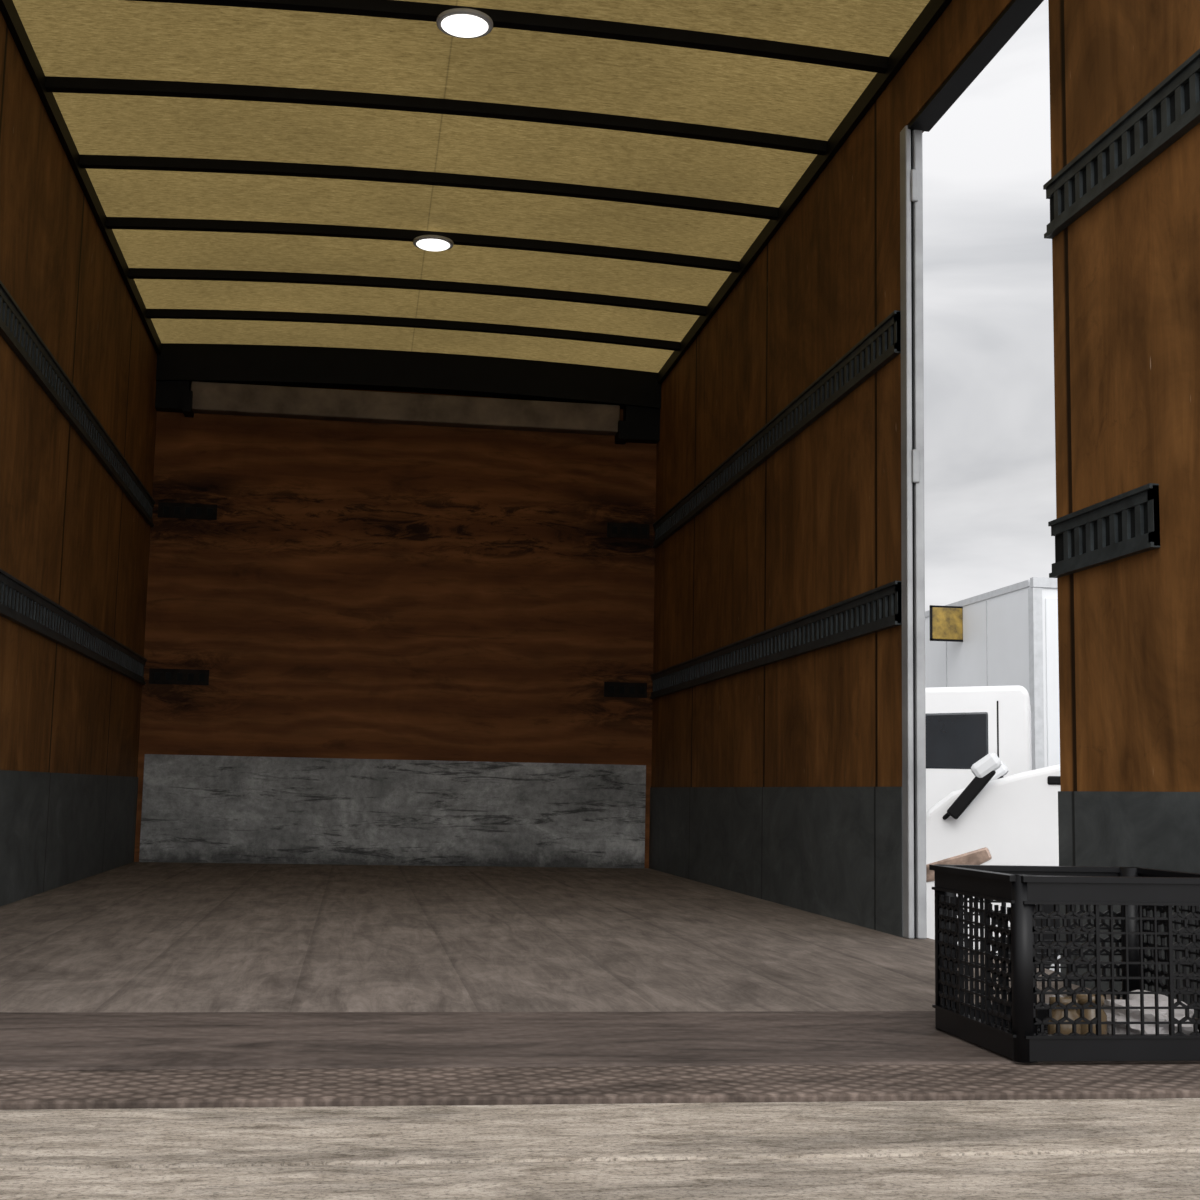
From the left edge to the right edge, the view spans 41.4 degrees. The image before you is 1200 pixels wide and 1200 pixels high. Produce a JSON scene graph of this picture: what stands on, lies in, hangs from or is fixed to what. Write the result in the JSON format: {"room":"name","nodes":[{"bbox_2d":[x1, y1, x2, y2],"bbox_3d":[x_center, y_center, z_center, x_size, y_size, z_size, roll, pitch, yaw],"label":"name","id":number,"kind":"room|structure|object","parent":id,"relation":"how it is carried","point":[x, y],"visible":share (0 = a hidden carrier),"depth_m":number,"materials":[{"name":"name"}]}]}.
{"room":"box truck interior","nodes":[
{"label":"box truck interior","id":0,"kind":"room"},
{"bbox_2d":[0,11,156,776],"bbox_3d":[-1.750,-0.300,4.864,0.060,2.408,5.250,2,-7,-9],"label":"wall","id":1,"kind":"structure","parent":0,"point":[69,532],"depth_m":5.24,"materials":[{"name":"brown wood"}]},
{"bbox_2d":[0,770,137,905],"bbox_3d":[-1.732,0.702,4.718,0.006,0.385,5.190,2,-7,-9],"label":"baseboard","id":2,"kind":"structure","parent":1,"relation":"attached to","point":[57,829],"depth_m":5.39,"materials":[{"name":"metal"}]},
{"bbox_2d":[0,569,146,683],"bbox_3d":[-1.724,0.040,4.874,0.018,0.116,5.000,2,-7,-9],"label":"rail","id":3,"kind":"object","parent":1,"relation":"attached to","point":[20,603],"visible":1,"depth_m":5.27,"materials":[{"name":"metal"}]},
{"bbox_2d":[0,280,154,526],"bbox_3d":[-1.710,-0.691,4.963,0.018,0.116,5.000,2,-7,-9],"label":"rail","id":4,"kind":"object","parent":1,"relation":"attached to","point":[16,329],"visible":1,"depth_m":5.17,"materials":[{"name":"metal"}]},
{"bbox_2d":[0,0,161,354],"bbox_3d":[-1.684,-1.464,4.982,0.018,0.054,5.190,2,-7,-9],"label":"trim","id":5,"kind":"structure","parent":1,"relation":"attached to","point":[8,10],"depth_m":5.08,"materials":[{"name":"black metal"}]},
{"bbox_2d":[134,388,656,867],"bbox_3d":[-0.927,0.033,7.596,2.400,2.438,0.060,2,-7,-9],"label":"wall","id":6,"kind":"structure","parent":0,"point":[355,590],"depth_m":7.57,"materials":[{"name":"brown wood"}]},
{"bbox_2d":[149,668,208,684],"bbox_3d":[-1.952,0.356,7.365,0.270,0.072,0.007,2,-7,-9],"label":"rail","id":7,"kind":"object","parent":6,"relation":"attached to","point":[156,675],"visible":1,"depth_m":7.36,"materials":[{"name":"black metal"}]},
{"bbox_2d":[158,502,217,519],"bbox_3d":[-1.937,-0.418,7.459,0.270,0.072,0.007,2,-7,-9],"label":"rail","id":8,"kind":"object","parent":6,"relation":"attached to","point":[165,509],"visible":1,"depth_m":7.46,"materials":[{"name":"black metal"}]},
{"bbox_2d":[139,754,645,867],"bbox_3d":[-0.940,0.995,7.443,2.340,0.490,0.012,2,-7,-9],"label":"baseboard","id":9,"kind":"structure","parent":6,"relation":"attached to","point":[196,808],"depth_m":7.43,"materials":[{"name":"metal"}]},
{"bbox_2d":[182,390,628,443],"bbox_3d":[-0.911,-0.873,7.614,2.110,0.120,0.120,2,-7,-9],"label":"brackets","id":10,"kind":"object","parent":6,"relation":"attached to","point":[622,436],"visible":0.93,"depth_m":7.70,"materials":[{"name":"black metal"}]},
{"bbox_2d":[191,381,619,435],"bbox_3d":[-0.917,-0.918,7.636,2.040,0.135,0.085,2,-7,-9],"label":"wall panel","id":11,"kind":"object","parent":6,"relation":"attached to","point":[208,397],"depth_m":7.59,"materials":[{"name":"brown wood"}]},
{"bbox_2d":[155,381,659,443],"bbox_3d":[-0.897,-0.949,7.645,2.400,0.260,0.080,2,-7,-9],"label":"blocks","id":12,"kind":"object","parent":6,"relation":"attached to","point":[644,423],"visible":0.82,"depth_m":7.76,"materials":[{"name":"black metal"}]},
{"bbox_2d":[156,343,660,408],"bbox_3d":[-0.893,-1.081,7.651,2.400,0.209,0.100,2,-7,-9],"label":"header beam","id":13,"kind":"structure","parent":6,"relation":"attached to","point":[269,365],"depth_m":7.61,"materials":[{"name":"black metal"}]},
{"bbox_2d":[604,682,646,697],"bbox_3d":[0.124,0.435,7.676,0.210,0.072,0.007,2,-7,-9],"label":"rail","id":14,"kind":"object","parent":6,"relation":"attached to","point":[611,689],"visible":1,"depth_m":7.67,"materials":[{"name":"black metal"}]},
{"bbox_2d":[607,522,649,538],"bbox_3d":[0.139,-0.340,7.770,0.210,0.072,0.007,2,-7,-9],"label":"rail","id":15,"kind":"object","parent":6,"relation":"attached to","point":[619,530],"visible":1,"depth_m":7.77,"materials":[{"name":"black metal"}]},
{"bbox_2d":[12,0,929,372],"bbox_3d":[-0.510,-1.459,5.193,2.520,0.038,5.250,2,-7,-9],"label":"ceiling","id":16,"kind":"structure","parent":0,"point":[113,39],"depth_m":5.16,"materials":[{"name":"beige"}]},
{"bbox_2d":[146,309,679,350],"bbox_3d":[-0.804,-1.219,7.090,2.400,0.068,0.034,2,-7,-9],"label":"rib","id":17,"kind":"object","parent":16,"relation":"attached to","point":[150,313],"depth_m":7.07,"materials":[{"name":"black metal"}]},
{"bbox_2d":[129,268,706,315],"bbox_3d":[-0.721,-1.283,6.550,2.400,0.068,0.034,2,-7,-9],"label":"rib","id":18,"kind":"object","parent":16,"relation":"attached to","point":[134,273],"depth_m":6.53,"materials":[{"name":"black metal"}]},
{"bbox_2d":[106,217,738,272],"bbox_3d":[-0.633,-1.350,5.981,2.400,0.068,0.034,2,-7,-9],"label":"rib","id":19,"kind":"object","parent":16,"relation":"attached to","point":[136,223],"depth_m":5.96,"materials":[{"name":"black metal"}]},
{"bbox_2d":[79,154,777,219],"bbox_3d":[-0.545,-1.418,5.412,2.400,0.068,0.034,2,-7,-9],"label":"rib","id":20,"kind":"object","parent":16,"relation":"attached to","point":[85,161],"depth_m":5.39,"materials":[{"name":"black metal"}]},
{"bbox_2d":[413,235,452,250],"bbox_3d":[-0.628,-1.340,5.981,0.152,0.032,0.152,2,-7,-9],"label":"recessed light","id":21,"kind":"object","parent":16,"relation":"in","point":[424,242],"visible":1,"depth_m":5.95,"materials":[{"name":"grey paint"}]},
{"bbox_2d":[45,76,826,154],"bbox_3d":[-0.456,-1.486,4.838,2.400,0.068,0.034,2,-7,-9],"label":"rib","id":22,"kind":"object","parent":16,"relation":"attached to","point":[55,84],"depth_m":4.82,"materials":[{"name":"black metal"}]},
{"bbox_2d":[436,8,492,38],"bbox_3d":[-0.363,-1.543,4.263,0.152,0.032,0.152,2,-7,-9],"label":"recessed light","id":23,"kind":"object","parent":16,"relation":"in","point":[466,23],"visible":1,"depth_m":4.24,"materials":[{"name":"grey paint"}]},
{"bbox_2d":[128,0,887,73],"bbox_3d":[-0.368,-1.554,4.263,2.400,0.068,0.034,2,-7,-9],"label":"rib","id":24,"kind":"object","parent":16,"relation":"attached to","point":[396,9],"depth_m":4.31,"materials":[{"name":"black metal"}]},
{"bbox_2d":[0,862,1121,1011],"bbox_3d":[-0.577,1.014,5.012,2.520,0.120,5.010,2,-7,-9],"label":"floor","id":25,"kind":"structure","parent":0,"point":[134,936],"depth_m":3.65,"materials":[{"name":"brown wood"}]},
{"bbox_2d":[651,0,1199,791],"bbox_3d":[0.681,-0.208,5.229,0.060,2.408,5.250,2,-7,-9],"label":"wall","id":26,"kind":"structure","parent":0,"point":[816,525],"depth_m":4.34,"materials":[{"name":"brown wood"}]},
{"bbox_2d":[0,1011,1199,1069],"bbox_3d":[-0.160,0.694,2.308,2.520,0.120,0.500,2,-7,-9],"label":"sill","id":27,"kind":"structure","parent":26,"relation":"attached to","point":[28,1040],"depth_m":2.26,"materials":[{"name":"brown wood"}]},
{"bbox_2d":[0,1063,1199,1109],"bbox_3d":[-0.105,0.619,1.962,2.520,0.048,0.207,2,-7,-9],"label":"plate","id":28,"kind":"object","parent":27,"relation":"attached to","point":[281,1087],"visible":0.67,"depth_m":1.95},
{"bbox_2d":[929,864,1199,1062],"bbox_3d":[0.713,0.528,2.350,0.355,0.250,0.340,2,-7,-9],"label":"crate","id":29,"kind":"object","parent":27,"relation":"on","point":[1015,1028],"visible":0.98,"depth_m":2.20,"materials":[{"name":"black plastic"}]},
{"bbox_2d":[1047,995,1080,1033],"bbox_3d":[0.664,0.601,2.272,0.046,0.064,0.046,2,-7,-9],"label":"glass jar","id":30,"kind":"object","parent":29,"relation":"in","point":[1057,1014],"visible":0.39,"depth_m":2.26,"materials":[{"name":"beige glass"}]},
{"bbox_2d":[1076,994,1106,1033],"bbox_3d":[0.714,0.606,2.310,0.046,0.064,0.046,2,-7,-9],"label":"glass jar","id":31,"kind":"object","parent":29,"relation":"in","point":[1089,1014],"visible":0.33,"depth_m":2.29,"materials":[{"name":"beige glass"}]},
{"bbox_2d":[1103,990,1198,1033],"bbox_3d":[0.803,0.608,2.325,0.142,0.067,0.144,2,-7,-9],"label":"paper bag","id":32,"kind":"object","parent":29,"relation":"in","point":[1134,999],"visible":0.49,"depth_m":2.29,"materials":[{"name":"white paper"}]},
{"bbox_2d":[650,581,901,698],"bbox_3d":[0.520,0.213,5.938,0.018,0.116,3.550,2,-7,-9],"label":"rail","id":33,"kind":"object","parent":26,"relation":"attached to","point":[878,609],"visible":1,"depth_m":5.18,"materials":[{"name":"metal"}]},
{"bbox_2d":[652,310,900,547],"bbox_3d":[0.534,-0.518,6.027,0.018,0.116,3.550,2,-7,-9],"label":"rail","id":34,"kind":"object","parent":26,"relation":"attached to","point":[882,344],"visible":1,"depth_m":5.27,"materials":[{"name":"metal"}]},
{"bbox_2d":[658,0,951,383],"bbox_3d":[0.670,-1.375,5.335,0.018,0.054,5.190,2,-7,-9],"label":"trim","id":35,"kind":"structure","parent":26,"relation":"attached to","point":[934,9],"depth_m":5.06,"materials":[{"name":"black metal"}]},
{"bbox_2d":[911,169,919,482],"bbox_3d":[0.840,-0.735,4.235,0.020,0.860,0.012,2,-7,-9],"label":"plates","id":36,"kind":"object","parent":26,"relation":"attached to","point":[914,172],"visible":1,"depth_m":4.19,"materials":[{"name":"metal"}]},
{"bbox_2d":[649,787,1199,1017],"bbox_3d":[0.634,0.791,5.072,0.006,0.385,5.190,2,-7,-9],"label":"baseboard","id":37,"kind":"structure","parent":26,"relation":"attached to","point":[831,852],"depth_m":4.59,"materials":[{"name":"metal"}]},
{"bbox_2d":[900,0,1043,938],"bbox_3d":[0.903,-0.260,3.761,0.068,2.165,0.939,2,-7,-9],"label":"door frame","id":38,"kind":"structure","parent":26,"relation":"attached to","point":[905,134],"depth_m":4.15,"materials":[{"name":"grey metal"}]},
{"bbox_2d":[911,130,916,938],"bbox_3d":[0.821,-0.208,4.202,0.016,2.165,0.032,2,-7,-9],"label":"groove","id":39,"kind":"object","parent":38,"relation":"attached to","point":[911,130],"depth_m":4.17,"materials":[{"name":"grey metal"}]},
{"bbox_2d":[1048,483,1159,577],"bbox_3d":[0.964,-0.128,3.060,0.018,0.116,0.425,2,-7,-9],"label":"rail","id":40,"kind":"object","parent":26,"relation":"attached to","point":[1127,524],"visible":1,"depth_m":3.02,"materials":[{"name":"metal"}]},
{"bbox_2d":[1043,49,1199,238],"bbox_3d":[0.995,-0.858,3.034,0.018,0.116,0.655,2,-7,-9],"label":"rail","id":41,"kind":"object","parent":26,"relation":"attached to","point":[1171,109],"visible":1,"depth_m":3.00,"materials":[{"name":"metal"}]},
{"label":"outside","id":42,"kind":"structure","parent":0,"visible":0},
{"bbox_3d":[-3.815,4.378,24.361,120.000,0.060,130.000,2,-7,-9],"label":"ground","id":43,"kind":"structure","parent":42,"visible":0},
{"bbox_2d":[0,1098,1199,1199],"bbox_3d":[0.043,0.855,-0.502,8.000,1.092,4.600,2,-7,-9],"label":"dock","id":44,"kind":"object","parent":43,"relation":"on","point":[1052,1149],"visible":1,"depth_m":1.62,"materials":[{"name":"wood"}]},
{"bbox_2d":[925,685,1031,813],"bbox_3d":[3.619,1.928,12.686,5.480,2.359,2.720,-1,-7,15],"label":"truck cab","id":45,"kind":"object","parent":43,"relation":"on","point":[964,725],"visible":0.1,"depth_m":11.98,"materials":[{"name":"white paint"}]},
{"bbox_2d":[925,577,1059,769],"bbox_3d":[4.723,2.169,20.391,2.895,3.700,9.055,2,-7,-9],"label":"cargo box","id":46,"kind":"object","parent":43,"relation":"on","point":[1008,635],"visible":0.09,"depth_m":16.59,"materials":[{"name":"grey paint"}]},
{"bbox_2d":[926,753,1060,971],"bbox_3d":[5.279,1.110,9.424,6.700,3.260,2.720,-1,-7,15],"label":"truck","id":47,"kind":"object","parent":43,"relation":"on","point":[997,819],"visible":0.3,"depth_m":9.17,"materials":[{"name":"white paint"}]}
]}

